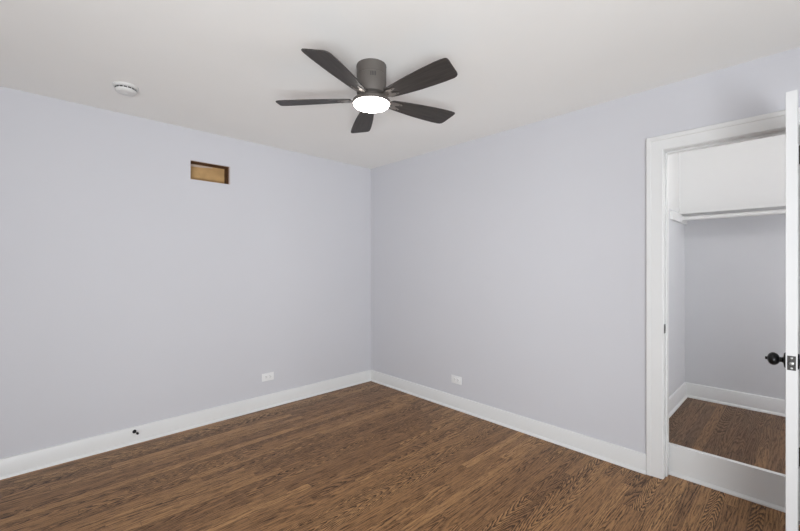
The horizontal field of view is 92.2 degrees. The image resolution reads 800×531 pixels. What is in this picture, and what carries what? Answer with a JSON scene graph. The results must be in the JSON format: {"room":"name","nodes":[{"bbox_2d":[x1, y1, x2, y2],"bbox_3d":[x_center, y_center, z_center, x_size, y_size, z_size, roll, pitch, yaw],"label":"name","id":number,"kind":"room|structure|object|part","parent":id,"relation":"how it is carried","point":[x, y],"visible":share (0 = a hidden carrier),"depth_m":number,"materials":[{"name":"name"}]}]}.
{"room":"empty bedroom","nodes":[
{"label":"empty bedroom","id":0,"kind":"room"},
{"bbox_2d":[0,86,370,458],"bbox_3d":[-1.934,0.104,3.012,4.560,2.440,0.130,0,0,-44],"label":"wall","id":1,"kind":"structure","parent":0,"point":[135,290],"depth_m":2.97,"materials":[{"name":"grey paint"}]},
{"bbox_2d":[0,370,370,479],"bbox_3d":[-1.880,1.263,2.956,4.300,0.122,0.026,0,0,-44],"label":"baseboard","id":2,"kind":"structure","parent":1,"relation":"attached to","point":[23,463],"depth_m":2.97,"materials":[{"name":"white paint"}]},
{"bbox_2d":[190,160,229,184],"bbox_3d":[-1.633,-0.782,3.287,0.315,0.156,0.112,0,0,-44],"label":"air vent","id":3,"kind":"object","parent":1,"relation":"in","point":[202,171],"visible":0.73,"depth_m":3.32,"materials":[{"name":"brown wood"}]},
{"bbox_2d":[262,372,273,381],"bbox_3d":[-1.230,1.037,3.588,0.116,0.072,0.009,0,0,-44],"label":"wall outlet","id":4,"kind":"object","parent":1,"relation":"attached to","point":[267,376],"visible":1,"depth_m":3.58,"materials":[{"name":"white plastic"}]},
{"bbox_2d":[0,0,799,168],"bbox_3d":[-0.162,-1.176,1.157,4.560,0.120,5.260,0,0,-44],"label":"ceiling","id":5,"kind":"structure","parent":0,"point":[219,67],"depth_m":2.05,"materials":[{"name":"paint"}]},
{"bbox_2d":[113,81,138,95],"bbox_3d":[-1.708,-1.091,2.399,0.134,0.049,0.134,0,0,-44],"label":"smoke detector","id":6,"kind":"object","parent":5,"relation":"attached to","point":[123,88],"visible":1,"depth_m":2.37,"materials":[{"name":"white plastic"}]},
{"bbox_2d":[276,48,457,132],"bbox_3d":[-0.134,-0.997,2.133,1.058,0.239,1.036,0,0,-44],"label":"ceiling fan","id":7,"kind":"object","parent":5,"relation":"hanging from","point":[372,95],"visible":1,"depth_m":2.08,"materials":[{"name":"brown metal"}]},
{"bbox_3d":[-0.490,-0.928,2.186,0.433,0.006,0.138,0,13,5],"label":"blade","id":8,"kind":"part","parent":7,"relation":"part of","materials":[{"name":"brown wood"}]},
{"bbox_3d":[-0.291,-0.928,1.851,0.138,0.006,0.433,14,5,22],"label":"blade","id":9,"kind":"part","parent":7,"relation":"part of","materials":[{"name":"black wood"}]},
{"bbox_3d":[-0.232,-0.928,2.478,0.138,0.006,0.433,-13,3,-13],"label":"blade","id":10,"kind":"part","parent":7,"relation":"part of","materials":[{"name":"brown wood"}]},
{"bbox_3d":[0.089,-0.928,1.936,0.433,0.006,0.138,0,-13,41],"label":"blade","id":11,"kind":"part","parent":7,"relation":"part of","materials":[{"name":"black wood"}]},
{"bbox_3d":[0.126,-0.928,2.324,0.433,0.006,0.138,0,-12,-31],"label":"blade","id":12,"kind":"part","parent":7,"relation":"part of","materials":[{"name":"black wood"}]},
{"bbox_2d":[0,381,799,530],"bbox_3d":[-0.126,1.384,1.192,4.400,0.120,5.000,0,0,-44],"label":"floor","id":13,"kind":"structure","parent":0,"point":[367,456],"depth_m":2.36,"materials":[{"name":"brown wood"}]},
{"bbox_2d":[371,47,799,453],"bbox_3d":[1.439,0.104,2.687,0.130,2.440,5.000,0,0,-44],"label":"wall","id":14,"kind":"structure","parent":0,"point":[511,263],"depth_m":2.96,"materials":[{"name":"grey paint"}]},
{"bbox_2d":[451,375,461,384],"bbox_3d":[0.519,1.054,3.550,0.009,0.072,0.116,0,0,-44],"label":"wall outlet","id":15,"kind":"object","parent":14,"relation":"attached to","point":[454,379],"visible":1,"depth_m":3.55,"materials":[{"name":"white plastic"}]},
{"bbox_2d":[371,370,645,474],"bbox_3d":[0.610,1.263,3.443,0.026,0.122,2.762,0,0,-44],"label":"baseboard","id":16,"kind":"structure","parent":14,"relation":"attached to","point":[618,455],"depth_m":3.03,"materials":[{"name":"white paint"}]},
{"bbox_2d":[646,107,799,520],"bbox_3d":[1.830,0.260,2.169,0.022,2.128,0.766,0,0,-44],"label":"trim","id":17,"kind":"structure","parent":14,"relation":"attached to","point":[655,146],"depth_m":2.40,"materials":[{"name":"white paint"}]},
{"bbox_2d":[669,442,785,512],"bbox_3d":[1.916,1.231,2.251,0.048,0.186,0.584,0,0,-44],"label":"baseboard","id":18,"kind":"structure","parent":14,"relation":"attached to","point":[758,485],"depth_m":2.24,"materials":[{"name":"white paint"}]},
{"bbox_2d":[765,90,799,530],"bbox_3d":[1.793,0.305,1.757,0.603,2.022,0.162,0,0,-44],"label":"door","id":19,"kind":"structure","parent":14,"relation":"in","point":[791,358],"depth_m":1.56,"materials":[{"name":"white paint"}]},
{"bbox_3d":[1.588,0.396,1.638,0.054,0.054,0.038,0,0,-44],"label":"knob","id":20,"kind":"part","parent":19,"relation":"part of","materials":[{"name":"black metal"}]},
{"bbox_3d":[1.583,0.395,1.556,0.002,0.058,0.025,0,0,-44],"label":"latch plate","id":21,"kind":"part","parent":19,"relation":"part of","materials":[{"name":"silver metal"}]},
{"bbox_2d":[669,153,684,396],"bbox_3d":[2.079,0.071,3.042,1.285,2.374,0.100,0,0,-44],"label":"wall","id":22,"kind":"structure","parent":0,"point":[676,230],"depth_m":3.15,"materials":[{"name":"grey paint"}]},
{"bbox_2d":[669,382,687,417],"bbox_3d":[2.076,1.077,2.953,1.153,0.122,0.026,0,0,-44],"label":"baseboard","id":23,"kind":"structure","parent":22,"relation":"attached to","point":[679,396],"depth_m":3.11,"materials":[{"name":"white paint"}]},
{"bbox_2d":[669,397,785,474],"bbox_3d":[2.746,1.198,2.252,1.153,0.120,1.965,0,0,-44],"label":"floor","id":24,"kind":"structure","parent":0,"point":[755,438],"depth_m":2.61,"materials":[{"name":"brown wood"}]},
{"bbox_2d":[679,134,785,211],"bbox_3d":[3.087,-0.778,2.577,0.210,0.675,1.965,0,0,-44],"label":"wall","id":25,"kind":"structure","parent":0,"point":[753,172],"depth_m":2.96,"materials":[{"name":"white paint"}]},
{"bbox_2d":[685,214,785,399],"bbox_3d":[3.209,0.408,2.695,0.130,1.699,1.965,0,0,-44],"label":"wall","id":26,"kind":"structure","parent":0,"point":[735,267],"depth_m":3.11,"materials":[{"name":"grey paint"}]},
{"bbox_2d":[670,203,785,224],"bbox_3d":[2.965,-0.400,2.462,0.545,0.088,1.965,0,0,-44],"label":"closet shelf","id":27,"kind":"object","parent":26,"relation":"attached to","point":[674,216],"visible":0.78,"depth_m":3.01,"materials":[{"name":"white paint"}]},
{"bbox_2d":[682,209,785,221],"bbox_3d":[3.018,-0.389,2.511,0.048,0.048,1.924,0,0,-44],"label":"closet rod","id":28,"kind":"object","parent":27,"relation":"hanging from","point":[781,211],"visible":1,"depth_m":2.95,"materials":[{"name":"white paint"}]},
{"bbox_2d":[686,382,785,416],"bbox_3d":[3.153,1.077,2.641,0.026,0.122,1.965,0,0,-44],"label":"baseboard","id":29,"kind":"structure","parent":26,"relation":"attached to","point":[775,406],"depth_m":3.10,"materials":[{"name":"white paint"}]}
]}

